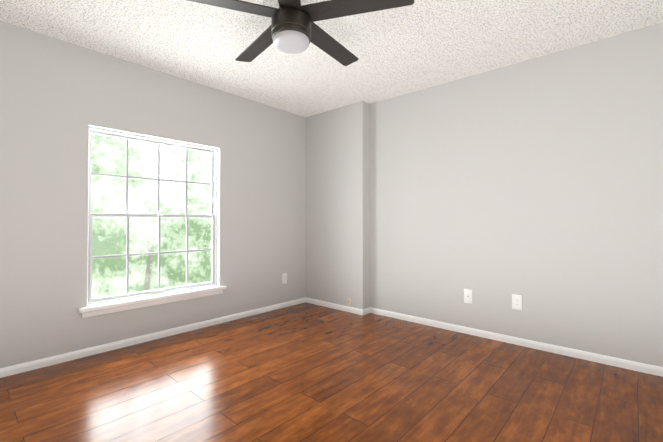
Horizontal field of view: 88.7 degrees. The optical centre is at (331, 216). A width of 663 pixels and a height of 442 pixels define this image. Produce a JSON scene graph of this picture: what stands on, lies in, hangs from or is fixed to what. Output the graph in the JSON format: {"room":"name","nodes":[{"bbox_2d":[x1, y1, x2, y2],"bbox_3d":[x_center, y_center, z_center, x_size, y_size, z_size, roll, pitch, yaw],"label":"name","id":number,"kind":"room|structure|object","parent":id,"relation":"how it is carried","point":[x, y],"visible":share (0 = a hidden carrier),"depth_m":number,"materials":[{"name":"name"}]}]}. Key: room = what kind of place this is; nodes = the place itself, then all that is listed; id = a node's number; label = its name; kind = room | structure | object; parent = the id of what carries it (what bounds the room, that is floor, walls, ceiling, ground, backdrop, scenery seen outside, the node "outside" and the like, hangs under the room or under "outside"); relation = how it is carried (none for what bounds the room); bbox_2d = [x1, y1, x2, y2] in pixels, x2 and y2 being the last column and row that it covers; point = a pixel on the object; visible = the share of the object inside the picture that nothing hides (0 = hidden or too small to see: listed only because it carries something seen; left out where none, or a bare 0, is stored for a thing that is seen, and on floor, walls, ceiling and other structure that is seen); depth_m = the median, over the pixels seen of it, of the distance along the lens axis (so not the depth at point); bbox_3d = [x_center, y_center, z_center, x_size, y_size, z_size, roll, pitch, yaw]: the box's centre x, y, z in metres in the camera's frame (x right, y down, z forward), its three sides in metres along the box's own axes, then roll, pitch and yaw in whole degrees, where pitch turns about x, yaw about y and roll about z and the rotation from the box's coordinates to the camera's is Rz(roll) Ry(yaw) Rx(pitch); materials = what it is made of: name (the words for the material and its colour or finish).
{"room":"empty bedroom","nodes":[
{"label":"empty bedroom","id":0,"kind":"room"},
{"bbox_2d":[0,21,305,367],"bbox_3d":[-1.815,-0.116,2.985,0.150,2.465,4.845,-1,-1,42],"label":"wall","id":1,"kind":"structure","parent":0,"point":[58,98],"depth_m":2.77,"materials":[{"name":"grey paint"}]},
{"bbox_2d":[0,298,303,377],"bbox_3d":[-1.803,1.084,2.860,0.012,0.062,4.400,-1,-1,42],"label":"baseboard","id":2,"kind":"structure","parent":1,"relation":"attached to","point":[27,366],"depth_m":2.92,"materials":[{"name":"white wood"}]},
{"bbox_2d":[79,127,225,317],"bbox_3d":[-1.595,0.039,3.172,0.177,1.540,1.270,-1,-1,42],"label":"window","id":3,"kind":"structure","parent":1,"relation":"in","point":[113,303],"depth_m":3.12,"materials":[{"name":"white wood"}]},
{"bbox_2d":[282,273,286,283],"bbox_3d":[-0.587,0.775,4.233,0.008,0.132,0.080,-1,-1,42],"label":"outlet","id":4,"kind":"object","parent":1,"relation":"attached to","point":[284,278],"visible":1,"depth_m":4.23,"materials":[{"name":"white plastic"}]},
{"bbox_2d":[0,302,662,441],"bbox_3d":[-0.153,1.146,1.488,4.600,0.100,4.845,-1,-1,42],"label":"floor","id":5,"kind":"structure","parent":0,"point":[305,372],"depth_m":2.15,"materials":[{"name":"laminate"}]},
{"bbox_2d":[0,0,662,116],"bbox_3d":[-0.153,-1.419,1.522,4.600,0.100,4.845,-1,-1,42],"label":"ceiling","id":6,"kind":"structure","parent":0,"point":[417,45],"depth_m":2.58,"materials":[{"name":"white paint"}]},
{"bbox_2d":[187,0,413,65],"bbox_3d":[-0.232,-1.179,2.028,1.349,0.366,1.340,-1,-1,42],"label":"ceiling fan","id":7,"kind":"object","parent":6,"relation":"hanging from","point":[293,28],"visible":1,"depth_m":1.92,"materials":[{"name":"brown metal"}]},
{"bbox_2d":[306,22,662,366],"bbox_3d":[1.416,-0.114,3.154,4.450,2.465,0.295,-1,-1,42],"label":"wall","id":8,"kind":"structure","parent":0,"point":[536,183],"depth_m":2.99,"materials":[{"name":"grey paint"}]},
{"bbox_2d":[304,297,367,314],"bbox_3d":[0.019,1.101,4.176,0.922,0.062,0.012,-1,-1,42],"label":"baseboard","id":9,"kind":"structure","parent":8,"relation":"attached to","point":[313,301],"depth_m":4.13,"materials":[{"name":"white wood"}]},
{"bbox_2d":[347,297,350,305],"bbox_3d":[0.206,1.008,4.013,0.052,0.090,0.008,-1,-1,42],"label":"phone jack","id":10,"kind":"object","parent":8,"relation":"attached to","point":[349,301],"visible":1,"depth_m":4.01,"materials":[{"name":"beige plastic"}]},
{"bbox_2d":[464,289,471,303],"bbox_3d":[1.300,0.762,3.230,0.080,0.132,0.017,-1,-1,42],"label":"outlet","id":11,"kind":"object","parent":8,"relation":"attached to","point":[467,295],"visible":1,"depth_m":3.23,"materials":[{"name":"white plastic"}]},
{"bbox_2d":[368,307,662,376],"bbox_3d":[1.691,1.084,2.882,3.320,0.062,0.012,-1,-1,42],"label":"baseboard","id":12,"kind":"structure","parent":8,"relation":"attached to","point":[556,349],"depth_m":2.86,"materials":[{"name":"white wood"}]},
{"bbox_2d":[512,294,521,310],"bbox_3d":[1.617,0.748,2.954,0.080,0.132,0.008,-1,-1,42],"label":"outlet","id":13,"kind":"object","parent":8,"relation":"attached to","point":[516,302],"visible":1,"depth_m":2.95,"materials":[{"name":"white plastic"}]},
{"label":"outside","id":14,"kind":"structure","parent":0,"visible":0},
{"bbox_2d":[91,134,210,297],"bbox_3d":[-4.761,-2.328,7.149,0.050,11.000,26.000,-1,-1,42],"label":"window glass","id":15,"kind":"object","parent":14,"point":[111,143],"depth_m":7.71,"materials":[{"name":"clear glass"}]}
]}

